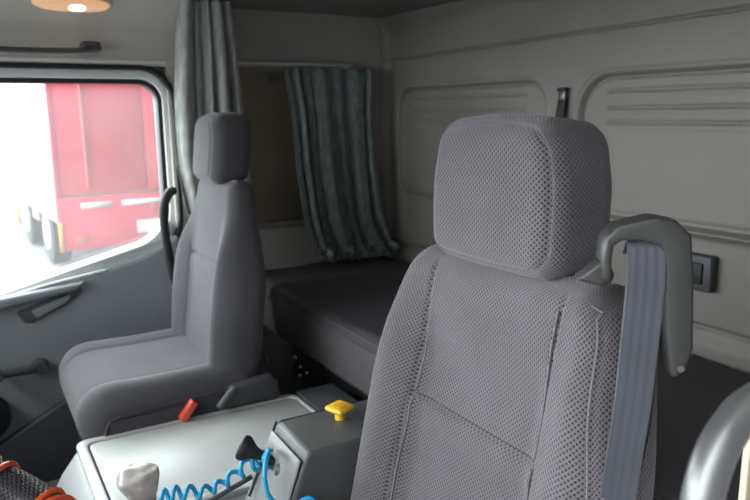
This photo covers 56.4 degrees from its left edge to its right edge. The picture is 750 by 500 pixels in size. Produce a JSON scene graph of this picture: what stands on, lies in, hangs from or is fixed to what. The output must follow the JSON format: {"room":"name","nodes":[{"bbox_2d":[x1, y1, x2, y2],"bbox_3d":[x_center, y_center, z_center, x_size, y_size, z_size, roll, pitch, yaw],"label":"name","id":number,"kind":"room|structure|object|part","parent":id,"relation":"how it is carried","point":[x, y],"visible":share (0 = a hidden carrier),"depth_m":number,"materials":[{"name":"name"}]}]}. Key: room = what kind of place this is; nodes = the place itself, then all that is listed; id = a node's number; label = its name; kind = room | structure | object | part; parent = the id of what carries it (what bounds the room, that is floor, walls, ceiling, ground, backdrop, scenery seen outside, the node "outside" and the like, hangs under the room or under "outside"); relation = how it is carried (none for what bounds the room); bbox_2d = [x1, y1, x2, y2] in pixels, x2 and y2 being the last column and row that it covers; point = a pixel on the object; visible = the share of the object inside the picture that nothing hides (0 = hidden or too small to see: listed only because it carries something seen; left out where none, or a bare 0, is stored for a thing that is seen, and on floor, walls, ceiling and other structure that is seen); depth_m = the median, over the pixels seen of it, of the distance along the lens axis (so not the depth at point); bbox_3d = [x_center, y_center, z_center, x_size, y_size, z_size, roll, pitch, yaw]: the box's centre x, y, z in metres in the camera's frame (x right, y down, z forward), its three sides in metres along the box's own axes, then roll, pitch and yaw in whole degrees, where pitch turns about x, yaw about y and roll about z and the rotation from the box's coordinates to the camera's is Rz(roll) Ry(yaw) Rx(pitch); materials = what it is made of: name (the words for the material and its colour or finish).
{"room":"vehicle interior","nodes":[
{"label":"vehicle interior","id":0,"kind":"room"},
{"bbox_2d":[161,8,379,337],"bbox_3d":[-0.314,-0.059,2.648,0.900,1.600,0.060,-7,13,-30],"label":"wall","id":1,"kind":"structure","parent":0,"point":[260,35],"depth_m":2.56,"materials":[{"name":"grey plastic"}]},
{"bbox_2d":[0,41,100,53],"bbox_3d":[-1.141,-0.564,1.920,0.734,0.042,0.101,-7,13,-30],"label":"grab bar","id":2,"kind":"object","parent":1,"relation":"attached to","point":[85,46],"visible":1,"depth_m":2.01,"materials":[{"name":"grey plastic"}]},
{"bbox_2d":[26,0,113,11],"bbox_3d":[-0.869,-0.706,2.004,0.236,0.045,0.050,-7,13,-30],"label":"ceiling lamp","id":3,"kind":"object","parent":1,"relation":"attached to","point":[58,5],"visible":1,"depth_m":1.99,"materials":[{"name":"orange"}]},
{"bbox_2d":[0,56,165,63],"bbox_3d":[-1.250,-0.527,1.904,1.350,0.010,0.018,-7,13,-30],"label":"trim","id":4,"kind":"structure","parent":1,"relation":"attached to","point":[1,58],"depth_m":2.10,"materials":[{"name":"white paint"}]},
{"bbox_2d":[0,0,181,66],"bbox_3d":[-1.229,-0.616,1.899,1.400,0.198,0.260,-7,13,-30],"label":"trim","id":5,"kind":"structure","parent":1,"relation":"attached to","point":[130,29],"depth_m":2.10,"materials":[{"name":"grey plastic"}]},
{"bbox_2d":[0,62,183,481],"bbox_3d":[-1.136,0.107,2.098,1.147,1.304,0.190,-7,13,-30],"label":"door","id":6,"kind":"structure","parent":1,"relation":"in","point":[124,291],"depth_m":2.20,"materials":[{"name":"grey plastic"}]},
{"bbox_3d":[-1.117,0.374,2.077,0.030,0.030,0.050,-7,13,-30],"label":"crank knob","id":7,"kind":"part","parent":6,"relation":"part of","materials":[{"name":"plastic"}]},
{"bbox_2d":[0,397,10,436],"bbox_3d":[-1.207,0.510,2.085,0.220,0.170,0.045,-7,13,-30],"label":"speaker grille","id":8,"kind":"object","parent":6,"relation":"attached to","point":[5,402],"depth_m":2.12,"materials":[{"name":"black plastic"}]},
{"bbox_3d":[-1.248,0.198,2.008,0.780,0.121,0.033,-7,13,-30],"label":"armrest","id":9,"kind":"part","parent":6,"relation":"part of","materials":[{"name":"plastic"}]},
{"bbox_3d":[-1.003,0.171,2.166,0.188,0.093,0.014,-7,13,-30],"label":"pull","id":10,"kind":"part","parent":6,"relation":"part of","materials":[{"name":"plastic"}]},
{"bbox_3d":[-1.159,0.122,2.121,1.082,0.339,0.072,-7,13,-30],"label":"sill","id":11,"kind":"part","parent":6,"relation":"part of","materials":[{"name":"white paint"}]},
{"bbox_3d":[-1.144,0.375,2.170,1.102,0.752,0.085,-7,13,-30],"label":"panel","id":12,"kind":"part","parent":6,"relation":"part of","materials":[{"name":"plastic"}]},
{"bbox_2d":[159,187,176,286],"bbox_3d":[-0.657,0.010,2.290,0.048,0.428,0.093,2,11,14],"label":"grab bar","id":13,"kind":"object","parent":6,"relation":"attached to","point":[169,192],"visible":0.63,"depth_m":2.24,"materials":[{"name":"black plastic"}]},
{"bbox_2d":[45,67,160,486],"bbox_3d":[-1.265,0.134,2.135,1.410,1.400,0.065,-7,13,-30],"label":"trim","id":14,"kind":"structure","parent":1,"relation":"attached to","point":[54,483],"depth_m":2.33,"materials":[{"name":"grey plastic"}]},
{"bbox_2d":[163,66,188,231],"bbox_3d":[-0.652,0.086,2.422,0.058,1.410,0.065,-7,13,-30],"label":"trim","id":15,"kind":"structure","parent":1,"relation":"attached to","point":[168,71],"depth_m":2.31,"materials":[{"name":"grey plastic"}]},
{"bbox_2d":[239,72,303,222],"bbox_3d":[-0.334,-0.368,2.525,0.410,0.530,0.035,-7,13,-30],"label":"board","id":16,"kind":"object","parent":1,"relation":"attached to","point":[265,97],"visible":0.3,"depth_m":2.51,"materials":[{"name":"plastic"}]},
{"bbox_2d":[239,68,304,229],"bbox_3d":[-0.341,-0.364,2.538,0.460,0.570,0.012,-7,13,-30],"label":"trim","id":17,"kind":"structure","parent":1,"relation":"attached to","point":[296,222],"depth_m":2.56,"materials":[{"name":"grey plastic"}]},
{"bbox_2d":[238,61,352,68],"bbox_3d":[-0.362,-0.645,2.447,0.625,0.018,0.046,-7,13,-30],"label":"rail","id":18,"kind":"object","parent":1,"relation":"attached to","point":[345,66],"visible":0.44,"depth_m":2.47,"materials":[{"name":"grey plastic"}]},
{"bbox_2d":[285,68,398,261],"bbox_3d":[-0.108,-0.303,2.568,0.424,0.707,0.132,-7,13,-28],"label":"curtain","id":19,"kind":"object","parent":18,"relation":"hanging from","point":[331,108],"visible":1,"depth_m":2.58,"materials":[{"name":"grey fabric"}]},
{"bbox_2d":[290,345,322,387],"bbox_3d":[-0.230,0.377,2.238,0.057,0.100,0.180,-7,13,-30],"label":"panel","id":20,"kind":"object","parent":1,"relation":"attached to","point":[307,369],"visible":0.88,"depth_m":2.22,"materials":[{"name":"black plastic"}]},
{"bbox_3d":[-0.265,0.385,2.270,0.015,0.056,0.033,3,12,20],"label":"lever","id":21,"kind":"part","parent":20,"relation":"part of","materials":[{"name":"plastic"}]},
{"bbox_2d":[263,326,367,400],"bbox_3d":[0.311,0.631,1.955,0.540,0.500,1.950,-7,13,-30],"label":"trim","id":22,"kind":"structure","parent":1,"relation":"attached to","point":[279,350],"depth_m":2.44,"materials":[{"name":"black plastic"}]},
{"bbox_2d":[263,256,749,499],"bbox_3d":[0.294,0.286,1.845,0.593,0.175,1.992,-7,13,-30],"label":"mattress","id":23,"kind":"object","parent":22,"relation":"on","point":[335,313],"visible":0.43,"depth_m":1.94,"materials":[{"name":"black fabric"}]},
{"bbox_3d":[0.042,0.333,1.703,0.007,0.120,1.972,-7,13,-30],"label":"edge panel","id":24,"kind":"part","parent":23,"relation":"part of","materials":[{"name":"grey fabric"}]},
{"bbox_2d":[221,0,456,17],"bbox_3d":[-0.343,-0.629,1.275,2.310,0.050,2.210,-7,13,-30],"label":"ceiling","id":25,"kind":"structure","parent":0,"point":[359,8],"depth_m":2.35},
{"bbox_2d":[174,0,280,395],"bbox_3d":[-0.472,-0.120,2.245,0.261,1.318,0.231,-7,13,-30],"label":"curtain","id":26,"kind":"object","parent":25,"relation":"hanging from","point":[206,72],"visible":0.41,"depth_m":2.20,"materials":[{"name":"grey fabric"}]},
{"bbox_2d":[371,0,749,374],"bbox_3d":[0.595,-0.220,1.841,0.120,1.005,2.236,-7,13,-30],"label":"wall","id":27,"kind":"structure","parent":0,"point":[665,83],"depth_m":1.80,"materials":[{"name":"grey plastic"}]},
{"bbox_2d":[555,87,568,117],"bbox_3d":[0.513,-0.353,1.946,0.017,0.191,0.043,-7,13,-30],"label":"strap","id":28,"kind":"object","parent":27,"relation":"hanging from","point":[562,92],"visible":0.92,"depth_m":1.93,"materials":[{"name":"black plastic"}]},
{"bbox_2d":[692,252,718,292],"bbox_3d":[0.746,0.051,1.627,0.034,0.085,0.090,-7,13,-30],"label":"wall switch","id":29,"kind":"object","parent":27,"relation":"attached to","point":[705,267],"visible":0.59,"depth_m":1.60,"materials":[{"name":"plastic"}]},
{"bbox_3d":[-0.370,0.987,1.632,2.270,0.060,2.100,-7,13,-30],"label":"floor","id":30,"kind":"structure","parent":0,"visible":0},
{"bbox_2d":[116,461,159,499],"bbox_3d":[-0.374,0.681,1.091,0.128,0.711,0.085,-7,13,-30],"label":"lever","id":31,"kind":"object","parent":30,"relation":"on","point":[139,480],"visible":1,"depth_m":1.04,"materials":[{"name":"plastic"}]},
{"bbox_2d":[59,112,278,442],"bbox_3d":[-0.584,0.247,1.952,0.522,1.234,0.536,-7,13,-30],"label":"passenger seat","id":32,"kind":"object","parent":30,"relation":"on","point":[208,359],"visible":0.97,"depth_m":1.86,"materials":[{"name":"grey fabric"}]},
{"bbox_3d":[-0.615,0.646,2.034,0.417,0.420,0.418,-7,13,-30],"label":"seat","id":33,"kind":"part","parent":32,"relation":"part of","materials":[{"name":"grey fabric"}]},
{"bbox_2d":[59,328,254,439],"bbox_3d":[-0.620,0.362,1.980,0.462,0.162,0.490,-7,13,-30],"label":"seat cushion","id":34,"kind":"object","parent":32,"relation":"on","point":[102,381],"depth_m":1.82,"materials":[{"name":"grey fabric"}]},
{"bbox_3d":[-0.467,0.092,2.020,0.177,0.600,0.456,-7,13,-30],"label":"backrest","id":35,"kind":"part","parent":32,"relation":"part of","materials":[{"name":"grey fabric"}]},
{"bbox_3d":[-0.381,0.380,1.794,0.055,0.054,0.019,-7,13,-30],"label":"recline lever","id":36,"kind":"part","parent":32,"relation":"part of","materials":[{"name":"plastic"}]},
{"bbox_2d":[57,383,356,499],"bbox_3d":[-0.309,0.710,1.567,0.810,0.489,0.629,-7,13,-30],"label":"console","id":37,"kind":"object","parent":30,"relation":"on","point":[202,449],"visible":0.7,"depth_m":1.62,"materials":[{"name":"grey plastic"}]},
{"bbox_3d":[-0.357,0.462,1.623,0.521,0.014,0.355,-7,13,-30],"label":"lid","id":38,"kind":"part","parent":37,"relation":"part of","materials":[{"name":"grey plastic"}]},
{"bbox_2d":[159,448,315,499],"bbox_3d":[-0.252,0.532,1.337,0.330,0.345,0.129,6,13,29],"label":"air hose","id":39,"kind":"object","parent":37,"relation":"on","point":[265,457],"visible":0.98,"depth_m":1.35,"materials":[{"name":"blue plastic"}]},
{"bbox_2d":[208,421,279,499],"bbox_3d":[-0.249,0.436,1.317,0.215,0.151,0.144,-7,13,-30],"label":"gun","id":40,"kind":"object","parent":37,"relation":"on","point":[247,449],"visible":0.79,"depth_m":1.33,"materials":[{"name":"black plastic"}]},
{"bbox_3d":[-0.226,0.387,1.332,0.086,0.063,0.049,3,12,20],"label":"handle","id":41,"kind":"part","parent":40,"relation":"part of","materials":[{"name":"black plastic"}]},
{"bbox_3d":[-0.220,0.411,1.381,0.008,0.119,0.101,5,13,28],"label":"trigger rod","id":42,"kind":"part","parent":40,"relation":"part of","materials":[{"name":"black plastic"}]},
{"bbox_2d":[245,399,367,499],"bbox_3d":[-0.040,0.403,1.407,0.420,0.195,0.172,-7,13,-30],"label":"console","id":43,"kind":"object","parent":37,"relation":"on","point":[317,452],"visible":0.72,"depth_m":1.31,"materials":[{"name":"grey plastic"}]},
{"bbox_3d":[-0.194,0.442,1.323,0.063,0.146,0.162,-7,13,-30],"label":"plate","id":44,"kind":"part","parent":43,"relation":"part of","materials":[{"name":"grey plastic"}]},
{"bbox_3d":[-0.070,0.329,1.397,0.022,0.020,0.022,-7,13,-30],"label":"brake knob","id":45,"kind":"part","parent":43,"relation":"part of","materials":[{"name":"yellow plastic"}]},
{"bbox_2d":[351,114,692,499],"bbox_3d":[0.034,0.425,1.008,0.607,1.215,0.588,-7,13,-30],"label":"seat","id":46,"kind":"object","parent":30,"relation":"on","point":[510,364],"visible":1,"depth_m":0.95,"materials":[{"name":"grey fabric"}]},
{"bbox_3d":[0.167,0.314,1.093,0.265,0.597,0.544,-7,13,-30],"label":"backrest","id":47,"kind":"part","parent":46,"relation":"part of","materials":[{"name":"grey fabric"}]},
{"bbox_3d":[0.306,1.214,0.739,0.280,0.065,0.170,-7,13,-30],"label":"trim","id":48,"kind":"structure","parent":30,"relation":"attached to","visible":0},
{"bbox_2d":[680,382,749,499],"bbox_3d":[0.310,0.640,0.665,0.267,1.091,0.060,-11,15,-44],"label":"grab rail","id":49,"kind":"object","parent":48,"relation":"on","point":[716,453],"visible":1,"depth_m":0.50,"materials":[{"name":"metal"}]},
{"bbox_3d":[0.795,0.310,0.864,0.880,1.660,0.155,-7,13,-30],"label":"wall","id":50,"kind":"structure","parent":0,"visible":0},
{"bbox_2d":[738,440,749,499],"bbox_3d":[0.393,0.477,0.778,0.018,0.655,0.008,-7,13,-30],"label":"trim","id":51,"kind":"structure","parent":50,"relation":"attached to","point":[744,489],"depth_m":0.72,"materials":[{"name":"beige"}]},
{"label":"outside","id":52,"kind":"structure","parent":0,"visible":0},
{"bbox_2d":[0,186,126,288],"bbox_3d":[-3.782,1.060,6.794,60.000,0.120,75.000,-7,13,-30],"label":"ground","id":53,"kind":"structure","parent":52,"point":[21,260],"depth_m":11.72,"materials":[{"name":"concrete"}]},
{"bbox_2d":[0,83,159,262],"bbox_3d":[-5.590,-2.324,13.388,2.520,3.990,8.050,-8,13,-33],"label":"box truck","id":54,"kind":"object","parent":53,"relation":"on","point":[80,160],"visible":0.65,"depth_m":10.05,"materials":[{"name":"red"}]},
{"bbox_2d":[77,236,87,243],"bbox_3d":[-4.131,-0.144,9.873,0.140,0.100,0.020,-8,13,-33],"label":"tail lamp","id":55,"kind":"object","parent":54,"relation":"attached to","point":[80,239],"depth_m":9.87,"materials":[{"name":"orange"}]},
{"bbox_3d":[-3.892,-2.190,9.739,1.210,2.780,0.045,-8,13,-33],"label":"door","id":56,"kind":"part","parent":54,"relation":"part of","materials":[{"name":"red metal"}]},
{"bbox_3d":[-3.251,-0.378,10.436,0.570,0.180,0.015,-8,13,-33],"label":"number plate","id":57,"kind":"part","parent":54,"relation":"part of","materials":[{"name":"white"}]},
{"bbox_3d":[-2.873,-2.334,10.412,1.210,2.780,0.045,-8,13,-33],"label":"door","id":58,"kind":"part","parent":54,"relation":"part of","materials":[{"name":"red metal"}]},
{"bbox_3d":[-1.350,0.306,0.879,0.080,1.710,2.160,-7,13,-30],"label":"wall","id":59,"kind":"structure","parent":0,"visible":0},
{"bbox_2d":[0,455,75,499],"bbox_3d":[-0.468,0.353,0.678,0.412,0.413,0.458,-7,13,-30],"label":"bag","id":60,"kind":"object","parent":59,"relation":"attached to","point":[16,483],"visible":1,"depth_m":0.84,"materials":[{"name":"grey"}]}
]}

